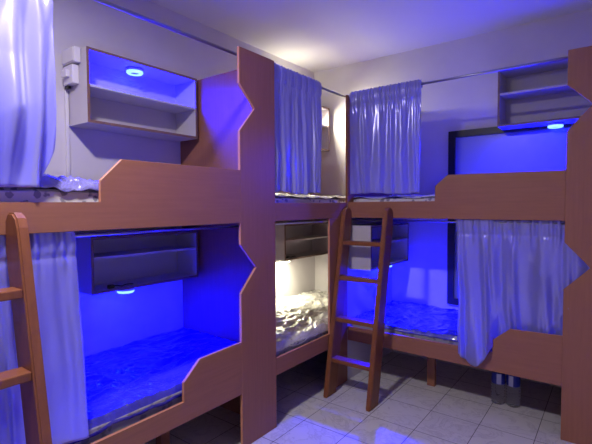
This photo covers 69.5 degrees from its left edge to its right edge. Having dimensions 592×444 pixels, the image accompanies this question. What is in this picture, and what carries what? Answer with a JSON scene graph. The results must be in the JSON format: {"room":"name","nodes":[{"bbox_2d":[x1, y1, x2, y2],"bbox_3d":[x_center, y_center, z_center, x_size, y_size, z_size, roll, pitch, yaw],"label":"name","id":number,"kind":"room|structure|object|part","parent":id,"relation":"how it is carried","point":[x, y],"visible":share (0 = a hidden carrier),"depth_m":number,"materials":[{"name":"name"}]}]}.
{"room":"dormitory","nodes":[
{"label":"dormitory","id":0,"kind":"room"},
{"bbox_2d":[44,0,314,356],"bbox_3d":[-1.382,-0.092,2.530,0.100,2.800,5.338,1,3,37],"label":"wall","id":1,"kind":"structure","parent":0,"point":[109,320],"depth_m":2.84,"materials":[{"name":"paint"}]},
{"bbox_2d":[64,90,69,176],"bbox_3d":[-1.332,-0.398,2.487,0.020,0.735,0.018,1,3,37],"label":"cable conduit","id":2,"kind":"object","parent":1,"relation":"attached to","point":[66,99],"visible":0.56,"depth_m":2.48,"materials":[{"name":"white plastic"}]},
{"bbox_2d":[61,64,78,89],"bbox_3d":[-1.284,-0.822,2.411,0.110,0.123,0.058,1,3,37],"label":"wall socket","id":3,"kind":"object","parent":1,"relation":"attached to","point":[70,73],"visible":1,"depth_m":2.39,"materials":[{"name":"white plastic"}]},
{"bbox_2d":[62,46,80,66],"bbox_3d":[-1.271,-0.933,2.407,0.140,0.085,0.042,1,3,37],"label":"junction box","id":4,"kind":"object","parent":1,"relation":"attached to","point":[71,55],"visible":0.92,"depth_m":2.38,"materials":[{"name":"white plastic"}]},
{"bbox_2d":[68,46,197,141],"bbox_3d":[-1.011,-0.777,2.731,0.226,0.415,0.775,1,3,37],"label":"upper cabinet","id":5,"kind":"object","parent":1,"relation":"attached to","point":[160,103],"visible":0.92,"depth_m":2.74,"materials":[{"name":"white wood"}]},
{"bbox_3d":[-1.097,-0.779,2.796,0.006,0.385,0.745,1,3,37],"label":"panel","id":6,"kind":"part","parent":5,"relation":"part of","materials":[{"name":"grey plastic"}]},
{"bbox_2d":[126,67,142,75],"bbox_3d":[-1.021,-0.952,2.699,0.104,0.031,0.104,1,3,37],"label":"lamp","id":7,"kind":"object","parent":5,"relation":"attached to","point":[133,71],"visible":1,"depth_m":2.67,"materials":[{"name":"white plastic"}]},
{"bbox_2d":[90,84,194,113],"bbox_3d":[-1.010,-0.777,2.730,0.214,0.015,0.745,1,3,37],"label":"shelf","id":8,"kind":"object","parent":5,"relation":"attached to","point":[98,93],"depth_m":2.72,"materials":[{"name":"grey wood"}]},
{"bbox_2d":[76,230,198,294],"bbox_3d":[-1.009,0.235,2.766,0.226,0.325,0.765,1,3,37],"label":"upper cabinet","id":9,"kind":"object","parent":1,"relation":"attached to","point":[143,259],"visible":0.84,"depth_m":2.79,"materials":[{"name":"white wood"}]},
{"bbox_2d":[107,283,132,288],"bbox_3d":[-1.054,0.380,2.573,0.024,0.022,0.168,1,3,37],"label":"plug","id":10,"kind":"object","parent":9,"relation":"in","point":[111,286],"visible":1,"depth_m":2.52,"materials":[{"name":"black plastic"}]},
{"bbox_2d":[117,288,134,293],"bbox_3d":[-1.050,0.419,2.629,0.104,0.031,0.104,1,3,37],"label":"lamp","id":11,"kind":"object","parent":9,"relation":"attached to","point":[131,290],"visible":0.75,"depth_m":2.59,"materials":[{"name":"white plastic"}]},
{"bbox_3d":[-1.096,0.233,2.831,0.006,0.295,0.735,1,3,37],"label":"panel","id":12,"kind":"part","parent":9,"relation":"part of","materials":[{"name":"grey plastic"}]},
{"bbox_2d":[94,246,195,259],"bbox_3d":[-1.008,0.195,2.763,0.214,0.015,0.735,1,3,37],"label":"shelf","id":13,"kind":"object","parent":9,"relation":"attached to","point":[101,254],"depth_m":2.74,"materials":[{"name":"grey wood"}]},
{"bbox_2d":[275,222,327,260],"bbox_3d":[0.037,0.171,4.161,0.226,0.325,0.760,1,3,37],"label":"upper cabinet","id":14,"kind":"object","parent":1,"relation":"attached to","point":[303,240],"visible":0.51,"depth_m":4.26,"materials":[{"name":"white wood"}]},
{"bbox_3d":[-0.050,0.169,4.226,0.006,0.295,0.730,1,3,37],"label":"panel","id":15,"kind":"part","parent":14,"relation":"part of","materials":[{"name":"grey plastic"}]},
{"bbox_2d":[286,235,327,241],"bbox_3d":[0.038,0.161,4.159,0.214,0.015,0.730,1,3,37],"label":"shelf","id":16,"kind":"object","parent":14,"relation":"attached to","point":[289,238],"depth_m":4.20,"materials":[{"name":"grey wood"}]},
{"bbox_2d":[321,106,329,151],"bbox_3d":[0.026,-0.928,4.110,0.226,0.435,0.750,1,3,37],"label":"upper cabinet","id":17,"kind":"object","parent":1,"relation":"attached to","point":[325,147],"visible":0.25,"depth_m":4.35,"materials":[{"name":"white wood"}]},
{"bbox_2d":[144,350,574,443],"bbox_3d":[0.100,1.393,1.481,3.786,0.100,5.338,1,3,37],"label":"floor","id":18,"kind":"structure","parent":0,"point":[459,409],"depth_m":2.86,"materials":[{"name":"tile"}]},
{"bbox_2d":[0,213,51,443],"bbox_3d":[-0.949,0.666,1.263,0.361,1.380,0.381,1,3,37],"label":"ladder","id":19,"kind":"object","parent":18,"relation":"on","point":[29,374],"visible":1,"depth_m":1.40,"materials":[{"name":"brown wood"}]},
{"bbox_2d":[0,46,276,443],"bbox_3d":[-1.150,0.184,2.026,0.886,2.285,2.229,1,3,37],"label":"bunk bed","id":20,"kind":"object","parent":18,"relation":"on","point":[225,176],"visible":0.78,"depth_m":2.47,"materials":[{"name":"laminate"}]},
{"bbox_2d":[0,188,98,201],"bbox_3d":[-1.174,-0.075,2.039,0.804,0.139,2.161,1,3,37],"label":"mattress","id":21,"kind":"object","parent":20,"relation":"on","point":[6,194],"visible":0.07,"depth_m":1.65,"materials":[{"name":"white fabric"}]},
{"bbox_2d":[0,174,98,191],"bbox_3d":[-1.169,-0.165,2.031,0.816,0.102,2.164,1,3,37],"label":"blanket","id":22,"kind":"object","parent":21,"relation":"on","point":[65,184],"visible":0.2,"depth_m":1.72,"materials":[{"name":"white fabric"}]},
{"bbox_3d":[-0.890,-0.111,1.639,0.018,0.297,1.905,1,3,37],"label":"rail","id":23,"kind":"part","parent":20,"relation":"part of","materials":[{"name":"laminate"}]},
{"bbox_2d":[75,390,181,443],"bbox_3d":[-1.159,0.909,2.069,0.830,0.123,2.161,1,3,37],"label":"mattress","id":24,"kind":"object","parent":20,"relation":"on","point":[115,427],"visible":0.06,"depth_m":1.93,"materials":[{"name":"white fabric"}]},
{"bbox_2d":[68,327,237,443],"bbox_3d":[-1.157,0.858,2.065,0.832,0.076,2.162,1,3,37],"label":"blanket","id":25,"kind":"object","parent":24,"relation":"on","point":[123,380],"visible":0.59,"depth_m":2.33,"materials":[{"name":"white fabric"}]},
{"bbox_2d":[75,225,238,236],"bbox_3d":[-0.825,0.052,1.776,0.028,0.028,2.191,1,3,37],"label":"curtain rod","id":26,"kind":"object","parent":20,"relation":"attached to","point":[230,226],"visible":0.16,"depth_m":1.97,"materials":[{"name":"silver metal"}]},
{"bbox_2d":[0,231,88,443],"bbox_3d":[-1.142,0.466,1.351,0.055,0.857,0.944,1,3,37],"label":"curtain","id":27,"kind":"object","parent":26,"relation":"hanging from","point":[54,262],"visible":0.7,"depth_m":1.63,"materials":[{"name":"blue fabric"}]},
{"bbox_3d":[-0.783,1.140,2.496,0.055,0.335,0.060,1,3,37],"label":"leg","id":28,"kind":"part","parent":20,"relation":"part of","materials":[{"name":"laminate"}]},
{"bbox_2d":[94,0,236,55],"bbox_3d":[-0.830,-0.916,1.739,0.036,0.036,2.191,1,3,37],"label":"curtain rod","id":29,"kind":"object","parent":20,"relation":"attached to","point":[105,2],"visible":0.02,"depth_m":2.00,"materials":[{"name":"silver metal"}]},
{"bbox_2d":[0,0,55,187],"bbox_3d":[-1.150,-0.520,1.272,0.118,0.818,0.836,1,3,37],"label":"curtain","id":30,"kind":"object","parent":29,"relation":"hanging from","point":[27,61],"visible":1,"depth_m":1.53,"materials":[{"name":"fabric"}]},
{"bbox_3d":[-0.886,0.868,1.677,0.018,0.300,1.905,1,3,37],"label":"rail","id":31,"kind":"part","parent":20,"relation":"part of","materials":[{"name":"laminate"}]},
{"bbox_3d":[-0.495,0.147,2.914,0.868,2.285,0.018,1,3,37],"label":"partition panel","id":32,"kind":"part","parent":20,"relation":"part of","materials":[{"name":"laminate"}]},
{"bbox_3d":[-0.226,0.160,2.535,0.018,2.285,0.306,1,3,37],"label":"panel","id":33,"kind":"part","parent":20,"relation":"part of","materials":[{"name":"laminate"}]},
{"bbox_2d":[275,95,391,387],"bbox_3d":[0.036,0.130,3.608,0.886,2.260,1.727,1,3,37],"label":"bunk bed","id":34,"kind":"object","parent":18,"relation":"on","point":[359,297],"visible":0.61,"depth_m":3.32,"materials":[{"name":"laminate"}]},
{"bbox_2d":[274,63,321,194],"bbox_3d":[0.020,-0.591,2.864,0.060,0.812,0.544,1,3,37],"label":"curtain","id":35,"kind":"object","parent":34,"relation":"attached to","point":[297,97],"visible":0.99,"depth_m":2.83,"materials":[{"name":"blue fabric"}]},
{"bbox_2d":[275,220,327,224],"bbox_3d":[0.361,-0.015,3.358,0.028,0.028,1.727,1,3,37],"label":"curtain rod","id":36,"kind":"object","parent":34,"relation":"attached to","point":[301,222],"visible":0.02,"depth_m":2.91,"materials":[{"name":"silver metal"}]},
{"bbox_2d":[276,328,327,356],"bbox_3d":[0.028,0.843,3.644,0.839,0.123,1.705,1,3,37],"label":"mattress","id":37,"kind":"object","parent":34,"relation":"on","point":[310,339],"visible":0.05,"depth_m":2.95,"materials":[{"name":"white fabric"}]},
{"bbox_2d":[276,289,327,351],"bbox_3d":[0.029,0.773,3.640,0.841,0.090,1.707,1,3,37],"label":"plastic cover","id":38,"kind":"object","parent":37,"relation":"on","point":[303,315],"visible":0.42,"depth_m":3.42,"materials":[{"name":"plastic"}]},
{"bbox_3d":[0.058,0.901,2.938,0.018,0.110,0.629,1,3,37],"label":"rail","id":39,"kind":"part","parent":34,"relation":"part of","materials":[{"name":"laminate"}]},
{"bbox_2d":[275,197,345,202],"bbox_3d":[0.009,-0.134,3.616,0.803,0.123,1.705,1,3,37],"label":"mattress","id":40,"kind":"object","parent":34,"relation":"on","point":[283,199],"visible":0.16,"depth_m":3.05,"materials":[{"name":"white fabric"}]},
{"bbox_2d":[275,193,345,198],"bbox_3d":[0.011,-0.206,3.612,0.807,0.041,1.706,1,3,37],"label":"plastic cover","id":41,"kind":"object","parent":40,"relation":"on","point":[277,195],"visible":0.52,"depth_m":3.13,"materials":[{"name":"plastic"}]},
{"bbox_3d":[0.131,-0.079,3.004,0.018,0.117,0.889,1,3,37],"label":"rail","id":42,"kind":"part","parent":34,"relation":"part of","materials":[{"name":"laminate"}]},
{"bbox_2d":[322,87,345,97],"bbox_3d":[0.357,-0.983,3.321,0.032,0.032,1.727,1,3,37],"label":"curtain rod","id":43,"kind":"object","parent":34,"relation":"attached to","point":[323,88],"visible":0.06,"depth_m":3.21,"materials":[{"name":"silver metal"}]},
{"bbox_3d":[0.323,0.620,3.283,0.018,1.303,0.260,1,3,37],"label":"corner panel","id":44,"kind":"part","parent":34,"relation":"part of","materials":[{"name":"laminate"}]},
{"bbox_3d":[0.647,-0.586,3.676,0.018,0.840,0.838,1,3,37],"label":"partition panel","id":45,"kind":"part","parent":34,"relation":"part of","materials":[{"name":"laminate"}]},
{"bbox_3d":[0.652,0.543,3.720,0.018,1.420,0.838,1,3,37],"label":"partition panel","id":46,"kind":"part","parent":34,"relation":"part of","materials":[{"name":"wood"}]},
{"bbox_2d":[349,222,408,270],"bbox_3d":[0.719,0.189,3.621,0.192,0.345,0.740,1,3,37],"label":"upper cabinet","id":47,"kind":"object","parent":34,"relation":"attached to","point":[360,257],"visible":0.73,"depth_m":3.52,"materials":[{"name":"white wood"}]},
{"bbox_3d":[0.646,0.187,3.675,0.006,0.315,0.710,1,3,37],"label":"panel","id":48,"kind":"part","parent":47,"relation":"part of","materials":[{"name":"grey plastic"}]},
{"bbox_2d":[372,238,406,241],"bbox_3d":[0.721,0.164,3.619,0.180,0.015,0.710,1,3,37],"label":"shelf","id":49,"kind":"object","parent":47,"relation":"attached to","point":[373,239],"depth_m":3.72,"materials":[{"name":"grey wood"}]},
{"bbox_2d":[323,208,392,411],"bbox_3d":[0.453,0.588,3.116,0.381,1.380,0.361,1,3,37],"label":"ladder","id":50,"kind":"object","parent":18,"relation":"on","point":[378,325],"visible":1,"depth_m":3.08,"materials":[{"name":"brown wood"}]},
{"bbox_3d":[0.315,0.584,3.220,0.036,1.380,0.361,1,3,37],"label":"rail","id":51,"kind":"part","parent":50,"relation":"part of","materials":[{"name":"brown wood"}]},
{"bbox_3d":[0.591,0.591,3.013,0.036,1.380,0.361,1,3,37],"label":"rail","id":52,"kind":"part","parent":50,"relation":"part of","materials":[{"name":"brown wood"}]},
{"bbox_2d":[348,46,591,443],"bbox_3d":[1.361,0.128,3.171,1.756,2.285,0.838,1,3,37],"label":"bunk bed","id":53,"kind":"object","parent":18,"relation":"on","point":[564,360],"visible":0.94,"depth_m":2.54,"materials":[{"name":"laminate"}]},
{"bbox_2d":[350,79,422,193],"bbox_3d":[0.654,-0.609,3.179,0.577,0.807,0.054,1,3,37],"label":"curtain","id":54,"kind":"object","parent":53,"relation":"attached to","point":[385,121],"visible":1,"depth_m":3.16,"materials":[{"name":"blue fabric"}]},
{"bbox_2d":[354,198,434,201],"bbox_3d":[1.363,-0.123,3.178,1.719,0.123,0.718,1,3,37],"label":"mattress","id":55,"kind":"object","parent":53,"relation":"on","point":[383,199],"visible":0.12,"depth_m":3.20,"materials":[{"name":"white fabric"}]},
{"bbox_2d":[354,194,434,198],"bbox_3d":[1.361,-0.193,3.173,1.716,0.035,0.725,1,3,37],"label":"plastic cover","id":56,"kind":"object","parent":55,"relation":"on","point":[413,195],"visible":0.34,"depth_m":3.22,"materials":[{"name":"plastic"}]},
{"bbox_2d":[352,324,492,350],"bbox_3d":[1.370,0.853,3.219,1.718,0.124,0.776,1,3,37],"label":"mattress","id":57,"kind":"object","parent":53,"relation":"on","point":[385,330],"visible":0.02,"depth_m":3.11,"materials":[{"name":"white fabric"}]},
{"bbox_2d":[354,300,458,341],"bbox_3d":[1.367,0.789,3.214,1.716,0.055,0.784,1,3,37],"label":"plastic cover","id":58,"kind":"object","parent":57,"relation":"on","point":[410,317],"visible":0.44,"depth_m":3.37,"materials":[{"name":"plastic"}]},
{"bbox_3d":[1.053,1.100,3.307,0.060,0.335,0.040,1,3,37],"label":"leg","id":59,"kind":"part","parent":53,"relation":"part of","materials":[{"name":"laminate"}]},
{"bbox_3d":[0.996,0.809,2.961,1.451,0.300,0.018,1,3,37],"label":"rail","id":60,"kind":"part","parent":53,"relation":"part of","materials":[{"name":"laminate"}]},
{"bbox_3d":[0.991,-0.171,2.922,1.451,0.299,0.018,1,3,37],"label":"rail","id":61,"kind":"part","parent":53,"relation":"part of","materials":[{"name":"laminate"}]},
{"bbox_2d":[351,218,564,224],"bbox_3d":[1.123,0.001,2.865,1.739,0.028,0.028,1,3,37],"label":"curtain rod","id":62,"kind":"object","parent":53,"relation":"attached to","point":[535,223],"visible":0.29,"depth_m":2.98,"materials":[{"name":"silver metal"}]},
{"bbox_2d":[349,56,567,98],"bbox_3d":[1.118,-0.968,2.827,1.739,0.036,0.036,1,3,37],"label":"curtain rod","id":63,"kind":"object","parent":53,"relation":"attached to","point":[565,57],"visible":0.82,"depth_m":2.70,"materials":[{"name":"silver metal"}]},
{"bbox_2d":[456,219,589,366],"bbox_3d":[1.395,0.457,2.644,0.797,0.965,0.135,1,3,34],"label":"curtain","id":64,"kind":"object","parent":53,"relation":"hanging from","point":[511,276],"visible":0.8,"depth_m":2.70,"materials":[{"name":"blue fabric"}]},
{"bbox_3d":[1.696,0.156,2.408,0.305,2.285,0.018,1,3,37],"label":"panel","id":65,"kind":"part","parent":53,"relation":"part of","materials":[{"name":"laminate"}]},
{"bbox_2d":[491,371,504,404],"bbox_3d":[1.429,1.118,3.013,0.089,0.319,0.089,1,2,20],"label":"water bottle","id":66,"kind":"object","parent":18,"relation":"on","point":[497,379],"visible":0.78,"depth_m":2.98,"materials":[{"name":"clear plastic"}]},
{"bbox_2d":[506,374,520,407],"bbox_3d":[1.512,1.119,2.966,0.089,0.319,0.089,-2,3,-42],"label":"water bottle","id":67,"kind":"object","parent":18,"relation":"on","point":[513,383],"visible":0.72,"depth_m":2.93,"materials":[{"name":"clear plastic"}]},
{"bbox_2d":[149,0,591,72],"bbox_3d":[0.086,-1.505,1.369,3.786,0.100,5.338,1,3,37],"label":"ceiling","id":68,"kind":"structure","parent":0,"point":[314,36],"depth_m":3.25,"materials":[{"name":"white paint"}]},
{"bbox_2d":[314,9,591,387],"bbox_3d":[1.663,-0.144,3.519,3.586,2.800,0.100,1,3,37],"label":"wall","id":69,"kind":"structure","parent":0,"point":[471,102],"depth_m":3.76,"materials":[{"name":"paint"}]},
{"bbox_2d":[447,123,573,304],"bbox_3d":[1.776,-0.021,3.352,1.140,1.485,0.040,1,3,37],"label":"window","id":70,"kind":"structure","parent":69,"relation":"in","point":[490,149],"depth_m":3.44,"materials":[{"name":"black glass"}]},
{"bbox_2d":[497,59,591,129],"bbox_3d":[1.911,-0.935,3.094,0.780,0.430,0.228,1,3,37],"label":"upper cabinet","id":71,"kind":"object","parent":69,"relation":"attached to","point":[539,95],"visible":0.74,"depth_m":3.23,"materials":[{"name":"white wood"}]},
{"bbox_2d":[500,84,574,100],"bbox_3d":[1.910,-0.962,3.092,0.750,0.015,0.216,1,3,37],"label":"shelf","id":72,"kind":"object","parent":71,"relation":"attached to","point":[561,90],"depth_m":3.18,"materials":[{"name":"grey wood"}]},
{"bbox_2d":[547,122,563,128],"bbox_3d":[1.894,-0.705,3.112,0.104,0.031,0.104,1,3,37],"label":"lamp","id":73,"kind":"object","parent":71,"relation":"attached to","point":[557,124],"visible":1,"depth_m":3.08,"materials":[{"name":"white plastic"}]}
]}

